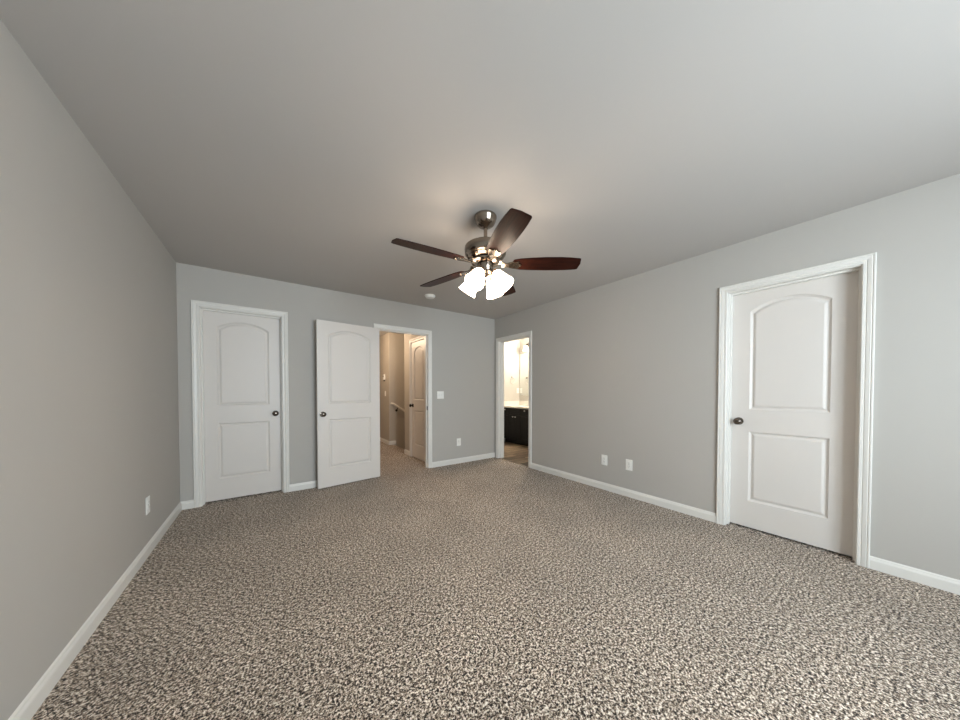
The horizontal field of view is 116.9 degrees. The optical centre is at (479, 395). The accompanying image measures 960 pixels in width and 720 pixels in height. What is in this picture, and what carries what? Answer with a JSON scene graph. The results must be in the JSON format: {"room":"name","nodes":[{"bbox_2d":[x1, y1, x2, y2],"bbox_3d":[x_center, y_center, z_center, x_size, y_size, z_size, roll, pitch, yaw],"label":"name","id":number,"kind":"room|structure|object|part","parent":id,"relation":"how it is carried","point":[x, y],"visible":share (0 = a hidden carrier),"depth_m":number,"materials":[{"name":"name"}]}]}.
{"room":"empty bedroom","nodes":[
{"label":"empty bedroom","id":0,"kind":"room"},
{"bbox_2d":[0,19,179,719],"bbox_3d":[-1.301,-0.041,0.476,0.115,2.440,5.900,-1,1,-36],"label":"wall","id":1,"kind":"structure","parent":0,"point":[89,403],"depth_m":1.30,"materials":[{"name":"paint"}]},
{"bbox_2d":[8,502,181,719],"bbox_3d":[-1.249,1.137,0.534,0.013,0.083,5.900,-1,1,-36],"label":"baseboard","id":2,"kind":"structure","parent":1,"relation":"attached to","point":[31,703],"depth_m":1.36,"materials":[{"name":"white paint"}]},
{"bbox_2d":[145,495,149,514],"bbox_3d":[-2.407,0.795,2.139,0.009,0.122,0.076,-1,1,-36],"label":"outlet","id":3,"kind":"object","parent":1,"relation":"attached to","point":[147,499],"visible":1,"depth_m":2.13,"materials":[{"name":"white plastic"}]},
{"bbox_2d":[176,262,494,501],"bbox_3d":[-1.391,-0.104,4.112,4.208,2.440,0.115,-1,1,-36],"label":"wall","id":4,"kind":"structure","parent":0,"point":[463,345],"depth_m":3.63,"materials":[{"name":"paint"}]},
{"bbox_2d":[190,300,289,507],"bbox_3d":[-2.597,0.085,3.251,0.812,2.092,0.151,-1,1,-36],"label":"door","id":5,"kind":"structure","parent":4,"relation":"in","point":[239,354],"depth_m":3.24,"materials":[{"name":"white paint"}]},
{"bbox_2d":[181,452,494,509],"bbox_3d":[-1.354,1.075,4.081,3.978,0.083,0.013,-1,1,-36],"label":"baseboard","id":6,"kind":"structure","parent":4,"relation":"attached to","point":[189,504],"depth_m":4.54,"materials":[{"name":"white paint"}]},
{"bbox_2d":[316,319,431,488],"bbox_3d":[-1.384,0.071,4.069,1.581,2.092,0.252,-1,1,-43],"label":"door","id":7,"kind":"structure","parent":4,"relation":"in","point":[347,355],"depth_m":3.75,"materials":[{"name":"white paint"}]},
{"bbox_3d":[-1.085,0.068,4.253,0.863,2.092,0.018,-1,1,-36],"label":"casing","id":8,"kind":"part","parent":7,"relation":"part of","materials":[{"name":"white paint"}]},
{"bbox_2d":[437,391,443,398],"bbox_3d":[-0.613,-0.006,4.591,0.117,0.116,0.018,-1,1,-36],"label":"light switch","id":9,"kind":"object","parent":4,"relation":"attached to","point":[440,394],"visible":1,"depth_m":4.59,"materials":[{"name":"white plastic"}]},
{"bbox_2d":[457,438,460,445],"bbox_3d":[-0.345,0.759,4.802,0.076,0.122,0.009,-1,1,-36],"label":"outlet","id":10,"kind":"object","parent":4,"relation":"attached to","point":[458,439],"visible":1,"depth_m":4.80,"materials":[{"name":"white plastic"}]},
{"bbox_2d":[379,334,387,439],"bbox_3d":[-2.648,-0.161,7.426,0.100,2.440,2.235,-1,1,-36],"label":"wall","id":11,"kind":"structure","parent":0,"point":[382,339],"depth_m":6.71,"materials":[{"name":"paint"}]},
{"bbox_2d":[380,437,409,455],"bbox_3d":[-2.249,1.027,6.870,0.203,0.083,3.638,-1,1,-36],"label":"baseboard","id":12,"kind":"structure","parent":11,"relation":"attached to","point":[407,452],"depth_m":6.44,"materials":[{"name":"white paint"}]},
{"bbox_2d":[387,332,404,448],"bbox_3d":[-1.171,1.045,7.060,2.050,4.840,0.115,-1,1,-36],"label":"wall","id":13,"kind":"structure","parent":0,"point":[395,341],"depth_m":6.49,"materials":[{"name":"paint"}]},
{"bbox_2d":[391,403,404,411],"bbox_3d":[-1.300,0.675,6.839,1.532,1.052,0.088,-1,1,-36],"label":"handrail","id":14,"kind":"object","parent":13,"relation":"attached to","point":[394,404],"visible":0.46,"depth_m":6.45,"materials":[{"name":"wood"}]},
{"bbox_2d":[404,334,419,450],"bbox_3d":[-1.046,-0.121,5.120,0.115,2.440,1.120,-1,1,-36],"label":"wall","id":15,"kind":"structure","parent":0,"point":[407,337],"depth_m":5.44,"materials":[{"name":"paint"}]},
{"bbox_2d":[409,336,424,461],"bbox_3d":[-1.023,0.054,5.036,0.180,2.092,0.744,-1,1,-36],"label":"door","id":16,"kind":"structure","parent":15,"relation":"in","point":[416,345],"depth_m":5.08,"materials":[{"name":"white paint"}]},
{"bbox_2d":[0,0,959,336],"bbox_3d":[-0.302,-1.382,3.993,6.035,0.120,10.715,-1,1,-36],"label":"ceiling","id":17,"kind":"structure","parent":0,"point":[291,141],"depth_m":1.37,"materials":[{"name":"paint"}]},
{"bbox_2d":[425,294,434,298],"bbox_3d":[-0.661,-1.303,3.897,0.144,0.035,0.144,-1,1,-36],"label":"smoke detector","id":18,"kind":"object","parent":17,"relation":"attached to","point":[428,296],"visible":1,"depth_m":3.85,"materials":[{"name":"white plastic"}]},
{"bbox_2d":[391,208,580,298],"bbox_3d":[0.000,-1.008,2.108,1.256,0.563,1.294,-1,1,-36],"label":"ceiling fan","id":19,"kind":"object","parent":17,"relation":"hanging from","point":[485,253],"visible":1,"depth_m":2.05,"materials":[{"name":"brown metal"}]},
{"bbox_3d":[-0.325,-0.935,1.896,0.481,0.006,0.144,-2,14,-33],"label":"blade","id":20,"kind":"part","parent":19,"relation":"part of","materials":[{"name":"brown wood"}]},
{"bbox_3d":[-0.295,-0.943,2.403,0.481,0.006,0.144,0,13,39],"label":"blade","id":21,"kind":"part","parent":19,"relation":"part of","materials":[{"name":"brown wood"}]},
{"bbox_3d":[-0.079,-0.807,2.198,0.153,0.157,0.136,1,1,29],"label":"lamp shade","id":22,"kind":"part","parent":19,"relation":"part of","materials":[{"name":"white glass"}]},
{"bbox_3d":[-0.027,-0.803,2.014,0.136,0.157,0.153,1,1,29],"label":"lamp shade","id":23,"kind":"part","parent":19,"relation":"part of","materials":[{"name":"white glass"}]},
{"bbox_3d":[-0.018,-0.822,2.030,0.058,0.081,0.074,1,1,29],"label":"bulb","id":24,"kind":"part","parent":19,"relation":"part of","materials":[{"name":"white glass"}]},
{"bbox_3d":[0.106,-0.808,2.250,0.136,0.157,0.153,1,1,29],"label":"lamp shade","id":25,"kind":"part","parent":19,"relation":"part of","materials":[{"name":"white glass"}]},
{"bbox_3d":[0.157,-0.804,2.065,0.153,0.157,0.136,1,1,29],"label":"lamp shade","id":26,"kind":"part","parent":19,"relation":"part of","materials":[{"name":"white glass"}]},
{"bbox_3d":[0.197,-0.946,2.532,0.144,0.006,0.481,-12,-4,21],"label":"blade","id":27,"kind":"part","parent":19,"relation":"part of","materials":[{"name":"brown wood"}]},
{"bbox_3d":[0.149,-0.931,1.711,0.144,0.006,0.481,12,-1,-15],"label":"blade","id":28,"kind":"part","parent":19,"relation":"part of","materials":[{"name":"brown wood"}]},
{"bbox_3d":[0.471,-0.938,2.104,0.481,0.006,0.144,1,-11,3],"label":"blade","id":29,"kind":"part","parent":19,"relation":"part of","materials":[{"name":"brown wood"}]},
{"bbox_2d":[31,441,959,719],"bbox_3d":[-0.347,1.168,4.014,5.735,0.100,10.500,-1,1,-36],"label":"floor","id":30,"kind":"structure","parent":0,"point":[494,588],"depth_m":1.54,"materials":[{"name":"carpet"}]},
{"bbox_2d":[504,407,528,445],"bbox_3d":[1.167,0.679,6.333,0.554,0.798,1.517,-1,1,-36],"label":"vanity cabinet","id":31,"kind":"object","parent":30,"relation":"on","point":[516,420],"visible":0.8,"depth_m":6.43,"materials":[{"name":"brown wood"}]},
{"bbox_3d":[0.594,0.360,6.720,0.026,0.155,0.193,-1,1,-36],"label":"drawer","id":32,"kind":"part","parent":31,"relation":"part of","materials":[{"name":"brown wood"}]},
{"bbox_3d":[0.594,0.710,6.726,0.026,0.523,0.193,-1,1,-36],"label":"door","id":33,"kind":"part","parent":31,"relation":"part of","materials":[{"name":"brown wood"}]},
{"bbox_3d":[0.710,0.702,6.563,0.026,0.543,0.187,-1,1,-36],"label":"door","id":34,"kind":"part","parent":31,"relation":"part of","materials":[{"name":"brown wood"}]},
{"bbox_3d":[0.766,0.355,6.479,0.026,0.135,0.380,-1,1,-36],"label":"drawer","id":35,"kind":"part","parent":31,"relation":"part of","materials":[{"name":"brown wood"}]},
{"bbox_2d":[504,401,528,408],"bbox_3d":[1.176,0.210,6.326,0.544,0.140,1.529,-1,1,-36],"label":"countertop","id":36,"kind":"structure","parent":31,"relation":"on","point":[508,404],"depth_m":6.88,"materials":[{"name":"beige stone"}]},
{"bbox_3d":[0.823,0.705,6.406,0.026,0.543,0.187,-1,1,-36],"label":"door","id":37,"kind":"part","parent":31,"relation":"part of","materials":[{"name":"brown wood"}]},
{"bbox_3d":[0.957,0.369,6.213,0.026,0.155,0.255,-1,1,-36],"label":"drawer","id":38,"kind":"part","parent":31,"relation":"part of","materials":[{"name":"brown wood"}]},
{"bbox_3d":[0.957,0.718,6.219,0.026,0.523,0.255,-1,1,-36],"label":"door","id":39,"kind":"part","parent":31,"relation":"part of","materials":[{"name":"brown wood"}]},
{"bbox_2d":[504,339,519,441],"bbox_3d":[0.360,-0.099,6.689,1.642,2.540,0.019,-1,1,-36],"label":"wall","id":40,"kind":"structure","parent":0,"point":[511,348],"depth_m":6.95,"materials":[{"name":"paint"}]},
{"bbox_2d":[519,338,528,400],"bbox_3d":[1.814,-0.086,5.986,0.100,2.540,2.820,-1,1,-36],"label":"wall","id":41,"kind":"structure","parent":0,"point":[523,342],"depth_m":6.98,"materials":[{"name":"paint"}]},
{"bbox_2d":[519,401,528,405],"bbox_3d":[1.388,0.190,6.478,0.021,0.106,1.529,-1,1,-36],"label":"backsplash","id":42,"kind":"structure","parent":41,"relation":"attached to","point":[526,403],"depth_m":6.94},
{"bbox_2d":[520,353,528,395],"bbox_3d":[1.411,-0.487,6.447,0.007,0.995,1.550,-1,1,-36],"label":"mirror","id":43,"kind":"object","parent":41,"relation":"attached to","point":[524,358],"visible":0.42,"depth_m":6.94,"materials":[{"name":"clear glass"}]},
{"bbox_2d":[495,173,959,579],"bbox_3d":[2.025,-0.082,2.862,0.115,2.440,5.900,-1,1,-36],"label":"wall","id":44,"kind":"structure","parent":0,"point":[627,368],"depth_m":2.64,"materials":[{"name":"paint"}]},
{"bbox_2d":[496,331,531,467],"bbox_3d":[0.586,0.057,4.870,0.151,2.092,0.852,-1,1,-36],"label":"door frame","id":45,"kind":"structure","parent":44,"relation":"in","point":[499,341],"depth_m":5.14,"materials":[{"name":"white paint"}]},
{"bbox_2d":[601,455,606,465],"bbox_3d":[1.485,0.771,3.523,0.009,0.122,0.076,-1,1,-36],"label":"outlet","id":46,"kind":"object","parent":44,"relation":"attached to","point":[603,457],"visible":1,"depth_m":3.52,"materials":[{"name":"white plastic"}]},
{"bbox_2d":[626,459,632,470],"bbox_3d":[1.658,0.773,3.281,0.009,0.122,0.076,-1,1,-36],"label":"outlet","id":47,"kind":"object","parent":44,"relation":"attached to","point":[629,463],"visible":1,"depth_m":3.27,"materials":[{"name":"white plastic"}]},
{"bbox_2d":[531,463,959,594],"bbox_3d":[2.237,1.103,2.477,0.013,0.083,4.992,-1,1,-36],"label":"baseboard","id":48,"kind":"structure","parent":44,"relation":"attached to","point":[948,584],"depth_m":2.69,"materials":[{"name":"white paint"}]},
{"bbox_2d":[716,252,876,568],"bbox_3d":[2.412,0.101,2.325,0.151,2.092,0.829,-1,1,-36],"label":"door","id":49,"kind":"structure","parent":44,"relation":"in","point":[796,350],"depth_m":2.27,"materials":[{"name":"white paint"}]},
{"bbox_3d":[2.235,0.223,2.556,0.064,0.064,0.064,-1,1,-36],"label":"knob","id":50,"kind":"part","parent":49,"relation":"part of","materials":[{"name":"metal"}]}
]}

